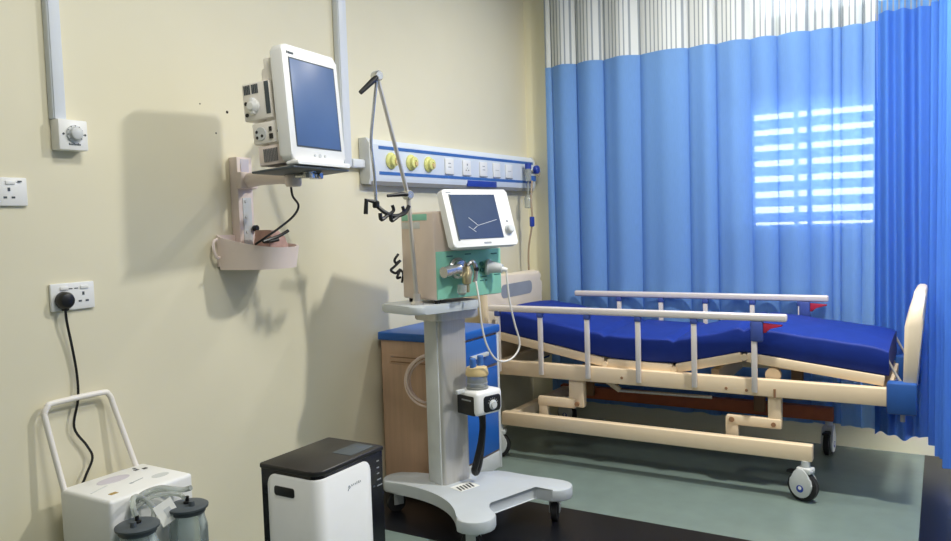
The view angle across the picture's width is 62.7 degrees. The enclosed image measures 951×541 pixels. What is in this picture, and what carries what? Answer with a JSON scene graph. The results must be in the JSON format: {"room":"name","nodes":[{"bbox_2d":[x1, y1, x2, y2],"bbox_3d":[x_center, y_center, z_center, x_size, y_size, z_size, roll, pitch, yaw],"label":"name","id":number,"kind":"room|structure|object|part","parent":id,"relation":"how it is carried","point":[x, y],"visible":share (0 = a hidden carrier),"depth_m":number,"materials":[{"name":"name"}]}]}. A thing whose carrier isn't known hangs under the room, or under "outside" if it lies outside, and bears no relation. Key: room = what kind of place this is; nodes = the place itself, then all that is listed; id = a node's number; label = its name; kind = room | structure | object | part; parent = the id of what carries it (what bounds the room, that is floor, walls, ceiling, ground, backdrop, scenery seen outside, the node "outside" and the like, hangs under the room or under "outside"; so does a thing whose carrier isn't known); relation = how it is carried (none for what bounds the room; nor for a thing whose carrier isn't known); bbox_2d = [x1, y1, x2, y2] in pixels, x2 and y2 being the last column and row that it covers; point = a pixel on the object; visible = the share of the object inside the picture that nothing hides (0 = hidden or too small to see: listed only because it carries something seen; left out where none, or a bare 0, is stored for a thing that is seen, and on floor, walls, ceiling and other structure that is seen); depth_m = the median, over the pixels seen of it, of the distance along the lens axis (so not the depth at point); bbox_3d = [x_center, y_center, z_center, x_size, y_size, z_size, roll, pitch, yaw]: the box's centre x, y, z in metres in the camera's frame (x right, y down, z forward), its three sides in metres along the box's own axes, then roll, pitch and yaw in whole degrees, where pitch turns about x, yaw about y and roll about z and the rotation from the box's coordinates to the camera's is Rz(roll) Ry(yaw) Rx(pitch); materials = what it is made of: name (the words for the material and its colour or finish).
{"room":"hospital room","nodes":[
{"label":"hospital room","id":0,"kind":"room"},
{"bbox_2d":[0,0,533,540],"bbox_3d":[-1.499,-0.272,2.396,0.201,2.980,7.395,0,4,31],"label":"wall","id":1,"kind":"structure","parent":0,"point":[212,374],"depth_m":2.97,"materials":[{"name":"beige paint"}]},
{"bbox_2d":[0,177,27,205],"bbox_3d":[-1.398,-0.238,2.355,0.016,0.086,0.088,0,4,31],"label":"wall socket","id":2,"kind":"object","parent":1,"relation":"attached to","point":[13,191],"visible":1,"depth_m":2.35,"materials":[{"name":"white plastic"}]},
{"bbox_2d":[5,180,14,183],"bbox_3d":[-1.399,-0.265,2.343,0.005,0.011,0.028,0,4,31],"label":"rocker switch","id":3,"kind":"object","parent":2,"relation":"attached to","point":[6,181],"depth_m":2.34,"materials":[{"name":"white plastic"}]},
{"bbox_2d":[41,0,65,118],"bbox_3d":[-1.341,-1.123,2.428,0.030,1.294,0.044,0,4,31],"label":"conduit","id":4,"kind":"object","parent":1,"relation":"attached to","point":[50,11],"visible":0.85,"depth_m":2.44,"materials":[{"name":"plastic"}]},
{"bbox_2d":[50,119,87,151],"bbox_3d":[-1.289,-0.431,2.487,0.066,0.096,0.097,0,4,31],"label":"switch","id":5,"kind":"object","parent":1,"relation":"attached to","point":[66,135],"visible":1,"depth_m":2.46,"materials":[{"name":"white plastic"}]},
{"bbox_2d":[49,281,94,311],"bbox_3d":[-1.301,0.083,2.520,0.016,0.088,0.148,0,4,31],"label":"wall socket","id":6,"kind":"object","parent":1,"relation":"attached to","point":[83,292],"visible":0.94,"depth_m":2.53,"materials":[{"name":"white plastic"}]},
{"bbox_2d":[212,157,322,269],"bbox_3d":[-0.767,-0.226,2.985,0.450,0.440,0.281,0,4,31],"label":"wall bracket","id":7,"kind":"object","parent":1,"relation":"attached to","point":[237,251],"depth_m":3.01,"materials":[{"name":"metal"}]},
{"bbox_3d":[-0.880,-0.169,3.125,0.020,0.026,0.026,0,4,31],"label":"lock knob","id":8,"kind":"part","parent":7,"relation":"part of","materials":[{"name":"black plastic"}]},
{"bbox_3d":[-0.783,-0.350,3.000,0.325,0.073,0.091,1,4,34],"label":"arm","id":9,"kind":"part","parent":7,"relation":"part of","materials":[{"name":"metal"}]},
{"bbox_2d":[254,230,287,246],"bbox_3d":[-0.808,-0.094,3.088,0.095,0.135,0.105,0,4,31],"label":"blood pressure cuff","id":10,"kind":"object","parent":7,"relation":"in","point":[259,234],"visible":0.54,"depth_m":3.05,"materials":[{"name":"pink fabric"}]},
{"bbox_2d":[255,187,299,244],"bbox_3d":[-0.756,-0.208,2.974,0.160,0.218,0.101,-2,4,-3],"label":"cable","id":11,"kind":"object","parent":7,"relation":"hanging from","point":[273,239],"visible":1,"depth_m":2.98,"materials":[{"name":"black plastic"}]},
{"bbox_2d":[242,43,350,175],"bbox_3d":[-0.659,-0.572,2.854,0.236,0.441,0.339,0,4,25],"label":"patient monitor","id":12,"kind":"object","parent":7,"relation":"attached to","point":[295,111],"visible":0.98,"depth_m":2.75,"materials":[{"name":"white plastic"}]},
{"bbox_2d":[243,84,257,95],"bbox_3d":[-0.792,-0.637,2.747,0.062,0.032,0.002,-5,2,25],"label":"grille","id":13,"kind":"object","parent":12,"relation":"attached to","point":[248,89],"depth_m":2.75,"materials":[{"name":"grey plastic"}]},
{"bbox_2d":[252,159,350,175],"bbox_3d":[-0.633,-0.373,2.860,0.226,0.042,0.351,0,4,31],"label":"tray","id":14,"kind":"object","parent":7,"relation":"attached to","point":[291,166],"depth_m":2.78,"materials":[{"name":"grey plastic"}]},
{"bbox_2d":[332,0,351,165],"bbox_3d":[-0.629,-1.176,3.610,0.034,1.379,0.060,0,4,31],"label":"conduit","id":15,"kind":"object","parent":1,"relation":"attached to","point":[338,6],"visible":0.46,"depth_m":3.61,"materials":[{"name":"plastic"}]},
{"bbox_2d":[350,159,364,168],"bbox_3d":[-0.568,-0.509,3.715,0.038,0.042,0.088,0,4,31],"label":"cable trunking","id":16,"kind":"object","parent":1,"relation":"attached to","point":[356,163],"visible":0.88,"depth_m":3.70,"materials":[{"name":"plastic"}]},
{"bbox_3d":[-0.553,-0.509,3.706,0.004,0.034,0.087,0,4,31],"label":"lid","id":17,"kind":"part","parent":16,"relation":"part of","materials":[{"name":"plastic"}]},
{"bbox_2d":[358,137,535,190],"bbox_3d":[-0.063,-0.585,4.492,0.102,0.228,1.770,0,4,31],"label":"panel","id":18,"kind":"object","parent":1,"relation":"attached to","point":[423,165],"visible":0.96,"depth_m":4.28,"materials":[{"name":"grey plastic"}]},
{"bbox_2d":[386,152,397,168],"bbox_3d":[-0.407,-0.545,3.866,0.034,0.083,0.084,0,4,31],"label":"outlet","id":19,"kind":"object","parent":18,"relation":"attached to","point":[391,161],"depth_m":3.85,"materials":[{"name":"yellow plastic"}]},
{"bbox_2d":[406,155,418,170],"bbox_3d":[-0.319,-0.555,4.012,0.034,0.083,0.084,0,4,31],"label":"outlet","id":20,"kind":"object","parent":18,"relation":"attached to","point":[412,163],"depth_m":3.99,"materials":[{"name":"yellow plastic"}]},
{"bbox_2d":[424,157,435,171],"bbox_3d":[-0.237,-0.564,4.149,0.034,0.083,0.084,0,4,31],"label":"outlet","id":21,"kind":"object","parent":18,"relation":"attached to","point":[429,162],"depth_m":4.13,"materials":[{"name":"yellow plastic"}]},
{"bbox_3d":[-0.079,-0.482,4.510,0.058,0.022,1.730,0,4,31],"label":"rail","id":22,"kind":"part","parent":18,"relation":"part of","materials":[{"name":"white metal"}]},
{"bbox_3d":[-0.145,-0.577,4.326,0.008,0.086,0.086,0,4,31],"label":"socket plate","id":23,"kind":"part","parent":18,"relation":"part of","materials":[{"name":"white plastic"}]},
{"bbox_3d":[-0.050,-0.590,4.484,0.008,0.086,0.086,0,4,31],"label":"socket plate","id":24,"kind":"part","parent":18,"relation":"part of","materials":[{"name":"white plastic"}]},
{"bbox_3d":[0.047,-0.603,4.647,0.008,0.086,0.086,0,4,31],"label":"socket plate","id":25,"kind":"part","parent":18,"relation":"part of","materials":[{"name":"white plastic"}]},
{"bbox_3d":[0.129,-0.614,4.784,0.008,0.086,0.086,0,4,31],"label":"socket plate","id":26,"kind":"part","parent":18,"relation":"part of","materials":[{"name":"white plastic"}]},
{"bbox_3d":[0.211,-0.625,4.921,0.008,0.086,0.086,0,4,31],"label":"socket plate","id":27,"kind":"part","parent":18,"relation":"part of","materials":[{"name":"white plastic"}]},
{"bbox_2d":[524,163,539,269],"bbox_3d":[0.390,-0.225,5.139,0.083,0.950,0.202,0,4,31],"label":"oxygen flowmeter","id":28,"kind":"object","parent":18,"relation":"attached to","point":[536,169],"visible":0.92,"depth_m":5.07,"materials":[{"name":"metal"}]},
{"bbox_3d":[0.399,-0.659,5.098,0.028,0.056,0.056,0,4,31],"label":"knob","id":29,"kind":"part","parent":28,"relation":"part of","materials":[{"name":"blue plastic"}]},
{"bbox_2d":[383,488,750,540],"bbox_3d":[0.463,1.114,3.211,2.339,0.011,0.575,0,4,31],"label":"floor","id":30,"kind":"structure","parent":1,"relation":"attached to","point":[527,521],"depth_m":3.36,"materials":[{"name":"black plastic"}]},
{"bbox_2d":[470,365,497,386],"bbox_3d":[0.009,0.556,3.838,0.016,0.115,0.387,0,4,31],"label":"chamber","id":31,"kind":"object","parent":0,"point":[492,377],"depth_m":3.95,"materials":[{"name":"beige plastic"}]},
{"bbox_2d":[385,412,924,540],"bbox_3d":[0.100,1.284,1.560,3.820,0.120,7.395,0,4,31],"label":"floor","id":32,"kind":"structure","parent":0,"point":[864,494],"depth_m":3.79,"materials":[{"name":"green plastic"}]},
{"bbox_2d":[40,389,193,540],"bbox_3d":[-1.070,0.800,2.463,0.439,0.805,0.323,0,4,31],"label":"machine","id":33,"kind":"object","parent":32,"relation":"on","point":[91,509],"visible":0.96,"depth_m":2.42,"materials":[{"name":"white plastic"}]},
{"bbox_2d":[55,292,93,482],"bbox_3d":[-1.280,0.485,2.517,0.039,0.840,0.095,0,4,31],"label":"power cord","id":34,"kind":"object","parent":33,"relation":"attached to","point":[64,301],"visible":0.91,"depth_m":2.50,"materials":[{"name":"black plastic"}]},
{"bbox_3d":[-1.246,0.544,2.535,0.061,0.293,0.300,0,4,31],"label":"push handle","id":35,"kind":"part","parent":33,"relation":"part of","materials":[{"name":"white plastic"}]},
{"bbox_2d":[114,515,159,540],"bbox_3d":[-0.991,0.873,2.303,0.126,0.310,0.126,0,4,31],"label":"jar","id":36,"kind":"object","parent":33,"relation":"on","point":[137,527],"visible":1,"depth_m":2.27,"materials":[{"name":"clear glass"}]},
{"bbox_3d":[-0.990,0.897,2.304,0.116,0.262,0.116,0,4,31],"label":"glass","id":37,"kind":"part","parent":36,"relation":"part of","materials":[{"name":"white"}]},
{"bbox_2d":[129,485,192,517],"bbox_3d":[-0.970,0.714,2.392,0.099,0.098,0.239,0,4,31],"label":"tubing","id":38,"kind":"object","parent":36,"relation":"on","point":[134,497],"visible":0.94,"depth_m":2.40,"materials":[{"name":"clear plastic"}]},
{"bbox_2d":[153,497,176,526],"bbox_3d":[-0.947,0.741,2.394,0.080,0.084,0.017,-5,5,-44],"label":"paper tag","id":39,"kind":"object","parent":38,"relation":"hanging from","point":[161,510],"visible":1,"depth_m":2.39,"materials":[{"name":"white paper"}]},
{"bbox_2d":[169,496,208,540],"bbox_3d":[-0.900,0.861,2.455,0.126,0.310,0.126,-2,4,-9],"label":"jar","id":40,"kind":"object","parent":33,"relation":"on","point":[189,507],"visible":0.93,"depth_m":2.43,"materials":[{"name":"clear glass"}]},
{"bbox_3d":[-0.903,0.744,2.448,0.126,0.029,0.126,-2,4,-9],"label":"lid","id":41,"kind":"part","parent":40,"relation":"part of","materials":[{"name":"grey plastic"}]},
{"bbox_3d":[-0.899,0.885,2.456,0.116,0.262,0.116,-2,4,-9],"label":"glass","id":42,"kind":"part","parent":40,"relation":"part of","materials":[{"name":"white"}]},
{"bbox_2d":[260,437,384,540],"bbox_3d":[-0.487,0.887,2.559,0.252,0.583,0.336,0,4,31],"label":"oxygen concentrator","id":43,"kind":"object","parent":32,"relation":"on","point":[327,489],"visible":1,"depth_m":2.44,"materials":[{"name":"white plastic"}]},
{"bbox_3d":[-0.491,0.879,2.514,0.208,0.506,0.252,0,4,31],"label":"panel","id":44,"kind":"part","parent":43,"relation":"part of","materials":[{"name":"white plastic"}]},
{"bbox_2d":[378,322,501,475],"bbox_3d":[-0.162,0.685,3.950,0.459,0.795,0.449,0,4,31],"label":"base cabinet","id":45,"kind":"object","parent":32,"relation":"on","point":[405,421],"visible":0.43,"depth_m":3.83,"materials":[{"name":"beige wood"}]},
{"bbox_3d":[0.020,0.419,3.822,0.018,0.020,0.160,0,4,31],"label":"drawer handle","id":46,"kind":"part","parent":45,"relation":"part of","materials":[{"name":"grey plastic"}]},
{"bbox_3d":[0.005,0.412,3.829,0.016,0.145,0.387,0,4,31],"label":"drawer","id":47,"kind":"part","parent":45,"relation":"part of","materials":[{"name":"blue plastic"}]},
{"bbox_3d":[0.016,0.781,3.852,0.016,0.305,0.387,0,4,31],"label":"door","id":48,"kind":"part","parent":45,"relation":"part of","materials":[{"name":"blue plastic"}]},
{"bbox_3d":[0.117,0.667,4.023,0.016,0.705,0.022,0,4,31],"label":"trim","id":49,"kind":"part","parent":45,"relation":"part of","materials":[{"name":"grey plastic"}]},
{"bbox_2d":[359,70,572,540],"bbox_3d":[-0.123,0.151,3.374,0.845,1.930,0.760,-5,5,-41],"label":"ventilator","id":50,"kind":"object","parent":32,"relation":"on","point":[450,254],"depth_m":3.41,"materials":[{"name":"grey plastic"}]},
{"bbox_3d":[-0.418,-0.728,3.053,0.090,0.082,0.024,-5,5,-41],"label":"lever","id":51,"kind":"part","parent":50,"relation":"part of","materials":[{"name":"black plastic"}]},
{"bbox_3d":[-0.322,-0.315,3.225,0.101,0.023,0.020,-5,5,-41],"label":"lever","id":52,"kind":"part","parent":50,"relation":"part of","materials":[{"name":"black plastic"}]},
{"bbox_3d":[-0.283,-0.196,3.408,0.003,0.028,0.128,-5,5,-41],"label":"plate","id":53,"kind":"part","parent":50,"relation":"part of","materials":[{"name":"beige plastic"}]},
{"bbox_3d":[-0.264,-0.085,3.316,0.073,0.472,0.056,-5,5,-41],"label":"support arm","id":54,"kind":"part","parent":50,"relation":"part of","materials":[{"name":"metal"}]},
{"bbox_3d":[-0.209,0.516,3.632,0.250,0.253,0.092,-2,4,-2],"label":"tubing coil","id":55,"kind":"part","parent":50,"relation":"part of","materials":[{"name":"white plastic"}]},
{"bbox_2d":[382,298,480,321],"bbox_3d":[-0.192,0.177,3.455,0.357,0.081,0.430,0,4,31],"label":"tray","id":56,"kind":"object","parent":50,"relation":"on","point":[450,309],"depth_m":3.38,"materials":[{"name":"plastic"}]},
{"bbox_2d":[456,483,473,490],"bbox_3d":[-0.045,0.955,3.443,0.095,0.001,0.050,-5,5,-41],"label":"print","id":57,"kind":"object","parent":50,"relation":"on","point":[463,486],"depth_m":3.44,"materials":[{"name":"black paint"}]},
{"bbox_3d":[-0.026,0.011,3.430,0.374,0.205,0.008,-5,5,-41],"label":"panel","id":58,"kind":"part","parent":50,"relation":"part of","materials":[{"name":"green plastic"}]},
{"bbox_3d":[-0.014,0.004,3.366,0.056,0.102,0.027,-4,4,-34],"label":"valve spout","id":59,"kind":"part","parent":50,"relation":"part of","materials":[{"name":"silver metal"}]},
{"bbox_2d":[456,355,500,475],"bbox_3d":[0.010,0.650,3.478,0.198,0.541,0.156,-5,5,-41],"label":"humidifier","id":60,"kind":"object","parent":50,"relation":"attached to","point":[482,399],"visible":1,"depth_m":3.45,"materials":[{"name":"white plastic"}]},
{"bbox_3d":[-0.065,0.534,3.440,0.050,0.020,0.015,-5,5,-41],"label":"clip lever","id":61,"kind":"part","parent":60,"relation":"part of","materials":[{"name":"grey plastic"}]},
{"bbox_3d":[0.015,0.772,3.497,0.092,0.294,0.040,-5,5,-41],"label":"power cord","id":62,"kind":"part","parent":60,"relation":"part of","materials":[{"name":"black plastic"}]},
{"bbox_3d":[0.072,0.586,3.449,0.100,0.072,0.008,-5,5,-41],"label":"dial panel","id":63,"kind":"part","parent":60,"relation":"part of","materials":[{"name":"black plastic"}]},
{"bbox_3d":[0.153,-0.183,3.448,0.044,0.044,0.032,-5,5,-41],"label":"rotary knob","id":64,"kind":"part","parent":50,"relation":"part of","materials":[{"name":"grey plastic"}]},
{"bbox_2d":[479,270,927,501],"bbox_3d":[1.144,0.523,4.220,2.250,1.005,0.907,0,4,31],"label":"hospital bed","id":65,"kind":"object","parent":32,"relation":"on","point":[897,393],"visible":0.75,"depth_m":3.99,"materials":[{"name":"beige metal"}]},
{"bbox_3d":[0.230,0.266,4.783,0.055,0.505,0.710,0,4,31],"label":"headboard","id":66,"kind":"part","parent":65,"relation":"part of","materials":[{"name":"beige plastic"}]},
{"bbox_3d":[0.382,0.765,4.326,0.053,0.125,0.030,0,4,31],"label":"lift post","id":67,"kind":"part","parent":65,"relation":"part of","materials":[{"name":"beige metal"}]},
{"bbox_3d":[0.451,0.720,4.281,0.225,0.053,0.036,0,4,31],"label":"lift arm","id":68,"kind":"part","parent":65,"relation":"part of","materials":[{"name":"beige metal"}]},
{"bbox_3d":[0.718,0.720,4.886,0.053,0.125,0.030,0,4,31],"label":"lift post","id":69,"kind":"part","parent":65,"relation":"part of","materials":[{"name":"brown metal"}]},
{"bbox_3d":[0.757,0.216,4.006,1.588,0.036,0.032,0,4,31],"label":"rail","id":70,"kind":"part","parent":65,"relation":"part of","materials":[{"name":"white metal"}]},
{"bbox_3d":[1.015,0.472,4.321,0.350,0.051,0.662,0,4,31],"label":"seat","id":71,"kind":"part","parent":65,"relation":"part of","materials":[{"name":"beige metal"}]},
{"bbox_3d":[1.005,0.656,4.150,0.500,0.025,0.018,0,4,31],"label":"crank rod","id":72,"kind":"part","parent":65,"relation":"part of","materials":[{"name":"metal"}]},
{"bbox_2d":[500,300,896,375],"bbox_3d":[1.150,0.325,4.242,1.980,0.251,0.677,0,4,31],"label":"mattress","id":73,"kind":"object","parent":65,"relation":"on","point":[834,343],"visible":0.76,"depth_m":3.92,"materials":[{"name":"blue plastic"}]},
{"bbox_3d":[1.275,0.148,4.607,1.487,0.036,0.032,0,4,31],"label":"rail","id":74,"kind":"part","parent":65,"relation":"part of","materials":[{"name":"white metal"}]},
{"bbox_3d":[1.253,0.771,3.803,0.061,0.125,0.030,0,4,31],"label":"lift post","id":75,"kind":"part","parent":65,"relation":"part of","materials":[{"name":"beige metal"}]},
{"bbox_3d":[1.338,0.725,3.748,0.255,0.048,0.036,0,4,31],"label":"lift arm","id":76,"kind":"part","parent":65,"relation":"part of","materials":[{"name":"beige metal"}]},
{"bbox_3d":[1.589,0.726,4.363,0.061,0.125,0.030,0,4,31],"label":"lift post","id":77,"kind":"part","parent":65,"relation":"part of","materials":[{"name":"brown metal"}]},
{"bbox_3d":[1.386,0.269,3.633,0.085,0.046,0.022,0,4,31],"label":"release lever","id":78,"kind":"part","parent":65,"relation":"part of","materials":[{"name":"red plastic"}]},
{"bbox_3d":[1.872,0.201,4.253,0.085,0.046,0.022,0,4,31],"label":"release lever","id":79,"kind":"part","parent":65,"relation":"part of","materials":[{"name":"red plastic"}]},
{"bbox_3d":[2.079,0.304,3.675,0.086,0.450,0.710,0,4,31],"label":"footboard","id":80,"kind":"part","parent":65,"relation":"part of","materials":[{"name":"beige plastic"}]},
{"bbox_2d":[523,0,934,455],"bbox_3d":[1.880,-0.508,4.507,3.420,2.980,0.220,0,4,31],"label":"wall","id":81,"kind":"structure","parent":0,"point":[533,10],"depth_m":5.17,"materials":[{"name":"beige paint"}]},
{"bbox_2d":[918,455,950,540],"bbox_3d":[1.088,1.236,0.933,1.080,0.011,6.943,0,4,31],"label":"trim","id":82,"kind":"structure","parent":81,"relation":"attached to","point":[935,516],"depth_m":3.50,"materials":[{"name":"black plastic"}]},
{"bbox_3d":[0.005,-1.809,1.369,3.820,0.120,7.395,0,4,31],"label":"ceiling","id":83,"kind":"structure","parent":0,"visible":0},
{"bbox_2d":[543,0,877,428],"bbox_3d":[1.309,-0.541,4.629,1.932,2.886,0.122,0,4,30],"label":"window curtain","id":84,"kind":"object","parent":83,"relation":"hanging from","point":[695,146],"visible":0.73,"depth_m":4.53,"materials":[{"name":"blue fabric"}]},
{"bbox_2d":[875,0,950,468],"bbox_3d":[2.336,-0.503,3.384,0.430,2.870,1.545,-3,4,-21],"label":"privacy curtain","id":85,"kind":"object","parent":83,"relation":"hanging from","point":[913,108],"visible":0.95,"depth_m":4.00,"materials":[{"name":"blue fabric"}]}
]}

